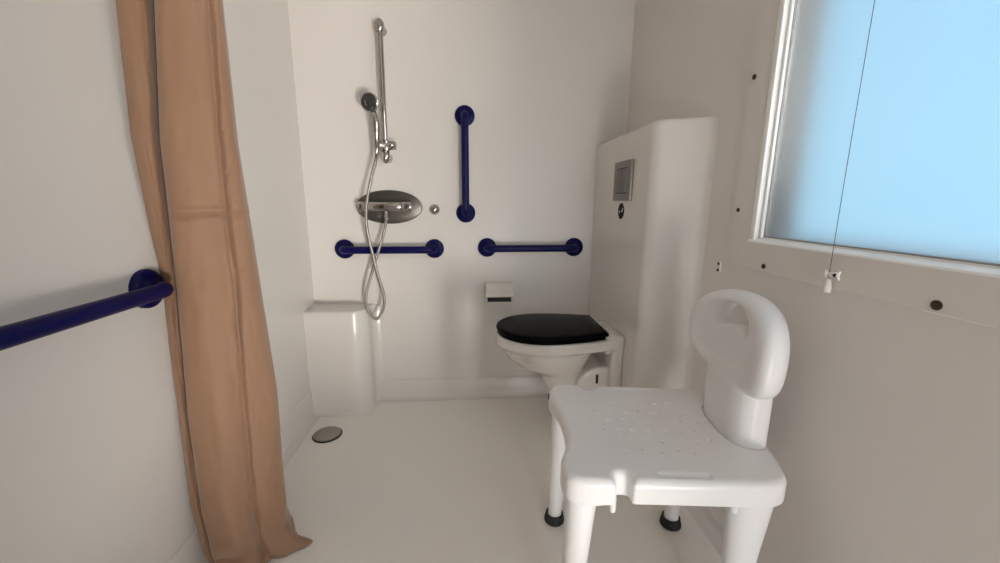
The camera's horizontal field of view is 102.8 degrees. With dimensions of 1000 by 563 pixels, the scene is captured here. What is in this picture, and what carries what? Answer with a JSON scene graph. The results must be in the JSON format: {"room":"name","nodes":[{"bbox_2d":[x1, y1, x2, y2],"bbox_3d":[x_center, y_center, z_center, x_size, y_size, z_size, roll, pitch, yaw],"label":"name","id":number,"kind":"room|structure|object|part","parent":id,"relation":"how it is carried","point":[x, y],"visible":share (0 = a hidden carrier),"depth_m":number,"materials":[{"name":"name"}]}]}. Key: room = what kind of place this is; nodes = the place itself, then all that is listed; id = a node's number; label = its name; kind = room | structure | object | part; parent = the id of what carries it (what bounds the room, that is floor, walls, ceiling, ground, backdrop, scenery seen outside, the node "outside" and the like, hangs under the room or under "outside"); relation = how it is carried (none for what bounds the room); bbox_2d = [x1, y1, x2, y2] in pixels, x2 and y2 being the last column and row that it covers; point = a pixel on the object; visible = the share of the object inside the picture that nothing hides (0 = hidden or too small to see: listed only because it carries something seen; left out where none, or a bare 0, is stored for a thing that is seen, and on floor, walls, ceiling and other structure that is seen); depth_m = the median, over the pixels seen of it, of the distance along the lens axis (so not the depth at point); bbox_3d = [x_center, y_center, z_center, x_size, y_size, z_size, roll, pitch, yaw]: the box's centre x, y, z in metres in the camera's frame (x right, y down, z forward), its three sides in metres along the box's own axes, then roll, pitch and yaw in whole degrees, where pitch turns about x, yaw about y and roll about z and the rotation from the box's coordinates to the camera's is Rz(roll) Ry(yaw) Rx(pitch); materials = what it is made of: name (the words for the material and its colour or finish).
{"room":"accessible bathroom","nodes":[
{"label":"accessible bathroom","id":0,"kind":"room"},
{"bbox_2d":[0,0,314,562],"bbox_3d":[-0.963,-0.126,0.645,0.120,2.280,2.965,-1,11,-5],"label":"wall","id":1,"kind":"structure","parent":0,"point":[92,464],"depth_m":0.91,"materials":[{"name":"white paint"}]},
{"bbox_2d":[0,269,173,350],"bbox_3d":[-0.870,0.078,0.762,0.082,0.104,0.701,-1,11,-5],"label":"grab bar","id":2,"kind":"object","parent":1,"relation":"attached to","point":[147,288],"visible":1,"depth_m":0.82,"materials":[{"name":"blue plastic"}]},
{"bbox_2d":[116,0,312,562],"bbox_3d":[-0.788,-0.178,1.095,0.206,2.195,0.281,10,15,39],"label":"shower curtain","id":3,"kind":"object","parent":1,"relation":"hanging from","point":[176,63],"visible":1,"depth_m":1.09,"materials":[{"name":"brown fabric"}]},
{"bbox_2d":[167,390,319,562],"bbox_3d":[-0.893,0.916,0.862,0.052,0.153,2.965,-1,11,-5],"label":"baseboard","id":4,"kind":"structure","parent":1,"relation":"attached to","point":[294,430],"depth_m":1.85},
{"bbox_2d":[287,0,634,379],"bbox_3d":[-0.174,-0.442,2.225,1.952,2.280,0.120,-1,11,-5],"label":"wall","id":5,"kind":"structure","parent":0,"point":[545,83],"depth_m":2.11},
{"bbox_2d":[373,18,396,163],"bbox_3d":[-0.578,-0.928,1.977,0.112,0.667,0.110,-1,11,-5],"label":"shower rail","id":6,"kind":"object","parent":5,"relation":"attached to","point":[386,146],"visible":0.97,"depth_m":1.96,"materials":[{"name":"silver metal"}]},
{"bbox_2d":[360,92,379,147],"bbox_3d":[-0.616,-0.767,1.909,0.087,0.247,0.068,-1,11,-5],"label":"shower head","id":7,"kind":"object","parent":6,"relation":"hanging from","point":[369,102],"visible":1,"depth_m":1.89,"materials":[{"name":"silver metal"}]},
{"bbox_3d":[-0.602,-0.742,1.923,0.044,0.193,0.057,-7,13,-32],"label":"handle","id":8,"kind":"part","parent":7,"relation":"part of","materials":[{"name":"silver metal"}]},
{"bbox_2d":[356,190,421,223],"bbox_3d":[-0.587,-0.389,2.089,0.346,0.176,0.102,-1,11,-5],"label":"shower mixer","id":9,"kind":"object","parent":5,"relation":"attached to","point":[401,207],"visible":0.94,"depth_m":2.12,"materials":[{"name":"grey metal"}]},
{"bbox_3d":[-0.706,-0.385,2.054,0.049,0.052,0.052,-1,11,-5],"label":"control knob","id":10,"kind":"part","parent":9,"relation":"part of","materials":[{"name":"silver metal"}]},
{"bbox_2d":[364,148,388,319],"bbox_3d":[-0.638,-0.223,2.050,0.146,0.884,0.075,-4,12,-21],"label":"shower hose","id":11,"kind":"object","parent":9,"relation":"attached to","point":[386,216],"visible":1,"depth_m":2.07,"materials":[{"name":"silver metal"}]},
{"bbox_3d":[-0.484,-0.388,2.072,0.052,0.052,0.052,-1,11,-5],"label":"control knob","id":12,"kind":"part","parent":9,"relation":"part of","materials":[{"name":"silver metal"}]},
{"bbox_2d":[335,239,443,258],"bbox_3d":[-0.597,-0.171,2.143,0.584,0.104,0.082,-1,11,-5],"label":"grab bar","id":13,"kind":"object","parent":5,"relation":"attached to","point":[434,248],"visible":1,"depth_m":2.12,"materials":[{"name":"blue plastic"}]},
{"bbox_3d":[-0.596,-0.171,2.140,0.519,0.039,0.078,-1,11,-5],"label":"rail","id":14,"kind":"part","parent":13,"relation":"part of","materials":[{"name":"blue metal"}]},
{"bbox_2d":[429,204,438,214],"bbox_3d":[-0.353,-0.387,2.147,0.054,0.054,0.027,-1,11,-5],"label":"plug","id":15,"kind":"object","parent":5,"relation":"attached to","point":[434,209],"visible":1,"depth_m":2.14,"materials":[{"name":"silver metal"}]},
{"bbox_2d":[379,375,548,402],"bbox_3d":[-0.254,0.631,2.358,1.550,0.123,0.052,-1,11,-5],"label":"baseboard","id":16,"kind":"structure","parent":5,"relation":"attached to","point":[528,386],"depth_m":2.37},
{"bbox_2d":[455,105,474,222],"bbox_3d":[-0.182,-0.609,2.088,0.104,0.601,0.082,-1,11,-5],"label":"grab bar","id":17,"kind":"object","parent":5,"relation":"attached to","point":[464,114],"visible":1,"depth_m":2.06,"materials":[{"name":"blue plastic"}]},
{"bbox_3d":[-0.181,-0.609,2.085,0.039,0.536,0.078,-1,11,-5],"label":"rail","id":18,"kind":"part","parent":17,"relation":"part of","materials":[{"name":"blue metal"}]},
{"bbox_2d":[486,281,513,303],"bbox_3d":[-0.004,0.062,2.246,0.156,0.117,0.069,-1,11,-5],"label":"paper holder","id":19,"kind":"object","parent":5,"relation":"attached to","point":[497,292],"visible":1,"depth_m":2.23,"materials":[{"name":"white plastic"}]},
{"bbox_2d":[478,238,582,256],"bbox_3d":[0.176,-0.185,2.203,0.594,0.105,0.082,-1,11,-5],"label":"grab bar","id":20,"kind":"object","parent":5,"relation":"attached to","point":[487,247],"visible":1,"depth_m":2.18,"materials":[{"name":"blue plastic"}]},
{"bbox_3d":[0.176,-0.184,2.201,0.529,0.040,0.078,-1,11,-5],"label":"rail","id":21,"kind":"part","parent":20,"relation":"part of","materials":[{"name":"blue metal"}]},
{"bbox_2d":[268,397,721,562],"bbox_3d":[-0.056,1.021,0.953,1.952,0.080,3.205,-1,11,-5],"label":"floor","id":22,"kind":"structure","parent":0,"point":[449,481],"depth_m":1.57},
{"bbox_2d":[312,426,341,442],"bbox_3d":[-0.860,0.759,1.990,0.140,0.012,0.140,-1,11,-5],"label":"floor drain","id":23,"kind":"object","parent":22,"relation":"on","point":[330,433],"visible":1,"depth_m":1.98,"materials":[{"name":"silver metal"}]},
{"bbox_2d":[303,304,383,416],"bbox_3d":[-0.842,0.426,2.201,0.357,0.582,0.191,-1,11,-5],"label":"cover","id":24,"kind":"object","parent":22,"relation":"on","point":[344,343],"visible":0.98,"depth_m":2.13,"materials":[{"name":"white plastic"}]},
{"bbox_2d":[588,115,719,389],"bbox_3d":[0.642,0.052,1.906,0.177,1.449,0.830,-1,11,-5],"label":"cistern boxing","id":25,"kind":"object","parent":22,"relation":"on","point":[647,265],"visible":0.84,"depth_m":1.59,"materials":[{"name":"white"}]},
{"bbox_2d":[495,313,623,391],"bbox_3d":[0.264,0.432,1.960,0.574,0.477,0.397,-1,11,-5],"label":"toilet","id":26,"kind":"object","parent":25,"relation":"attached to","point":[586,352],"visible":0.86,"depth_m":1.82,"materials":[{"name":"white ceramic"}]},
{"bbox_3d":[0.230,0.211,1.913,0.497,0.025,0.392,-1,11,-5],"label":"lid","id":27,"kind":"part","parent":26,"relation":"part of","materials":[{"name":"black plastic"}]},
{"bbox_2d":[618,202,624,219],"bbox_3d":[0.554,-0.323,1.829,0.003,0.080,0.080,-1,11,-5],"label":"round sticker","id":28,"kind":"object","parent":25,"relation":"attached to","point":[621,209],"visible":1,"depth_m":1.82,"materials":[{"name":"grey"}]},
{"bbox_2d":[613,159,634,200],"bbox_3d":[0.550,-0.450,1.788,0.018,0.173,0.196,-1,11,-5],"label":"flush plate","id":29,"kind":"object","parent":25,"relation":"attached to","point":[624,170],"visible":1,"depth_m":1.76,"materials":[{"name":"grey metal"}]},
{"bbox_2d":[544,289,789,562],"bbox_3d":[0.442,0.473,1.180,0.571,0.908,0.509,1,11,2],"label":"chair","id":30,"kind":"object","parent":22,"relation":"on","point":[674,449],"visible":1,"depth_m":1.03,"materials":[{"name":"white plastic"}]},
{"bbox_3d":[0.219,0.595,1.421,0.085,0.399,0.074,1,11,2],"label":"leg","id":31,"kind":"part","parent":30,"relation":"part of","materials":[{"name":"white plastic"}]},
{"bbox_3d":[0.202,0.676,1.024,0.085,0.399,0.074,1,11,2],"label":"leg","id":32,"kind":"part","parent":30,"relation":"part of","materials":[{"name":"white plastic"}]},
{"bbox_3d":[0.444,0.462,1.178,0.568,0.091,0.509,1,11,2],"label":"seat","id":33,"kind":"part","parent":30,"relation":"part of","materials":[{"name":"white plastic"}]},
{"bbox_3d":[0.628,0.601,1.405,0.112,0.399,0.074,1,11,2],"label":"leg","id":34,"kind":"part","parent":30,"relation":"part of","materials":[{"name":"white plastic"}]},
{"bbox_3d":[0.662,0.238,1.126,0.110,0.422,0.414,1,11,2],"label":"backrest","id":35,"kind":"part","parent":30,"relation":"part of","materials":[{"name":"white plastic"}]},
{"bbox_3d":[0.612,0.681,1.008,0.112,0.399,0.074,1,11,2],"label":"leg","id":36,"kind":"part","parent":30,"relation":"part of","materials":[{"name":"white plastic"}]},
{"bbox_2d":[627,0,999,562],"bbox_3d":[0.863,-0.145,0.791,0.120,2.280,2.965,-1,11,-5],"label":"wall","id":37,"kind":"structure","parent":0,"point":[884,429],"depth_m":0.93,"materials":[{"name":"white paint"}]},
{"bbox_2d":[685,506,723,557],"bbox_3d":[0.810,1.014,0.656,0.052,0.061,2.250,-1,11,-5],"label":"baseboard","id":38,"kind":"structure","parent":37,"relation":"attached to","point":[704,517],"depth_m":1.42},
{"bbox_2d":[717,261,720,271],"bbox_3d":[0.754,-0.051,1.377,0.008,0.036,0.016,-1,11,-5],"label":"clip","id":39,"kind":"object","parent":37,"relation":"attached to","point":[718,263],"visible":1,"depth_m":1.37,"materials":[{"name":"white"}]},
{"bbox_2d":[824,270,840,280],"bbox_3d":[0.778,-0.016,0.930,0.022,0.022,0.038,-1,11,-5],"label":"cleat","id":40,"kind":"object","parent":37,"relation":"attached to","point":[831,274],"visible":1,"depth_m":0.93,"materials":[{"name":"white plastic"}]},
{"bbox_2d":[822,0,874,292],"bbox_3d":[0.775,-0.542,0.830,0.018,1.158,0.018,-1,11,-5],"label":"blind cord","id":41,"kind":"object","parent":37,"relation":"hanging from","point":[827,286],"visible":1,"depth_m":0.91,"materials":[{"name":"grey plastic"}]},
{"bbox_2d":[729,0,999,329],"bbox_3d":[0.804,-0.511,0.658,0.011,1.151,1.120,-1,11,-5],"label":"trim","id":42,"kind":"structure","parent":37,"relation":"attached to","point":[971,298],"depth_m":0.96,"materials":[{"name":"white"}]},
{"bbox_2d":[748,0,999,277],"bbox_3d":[0.882,-0.497,0.671,0.174,0.954,0.942,-1,11,-5],"label":"window","id":43,"kind":"structure","parent":37,"relation":"in","point":[922,183],"depth_m":0.84,"materials":[{"name":"white"}]}
]}

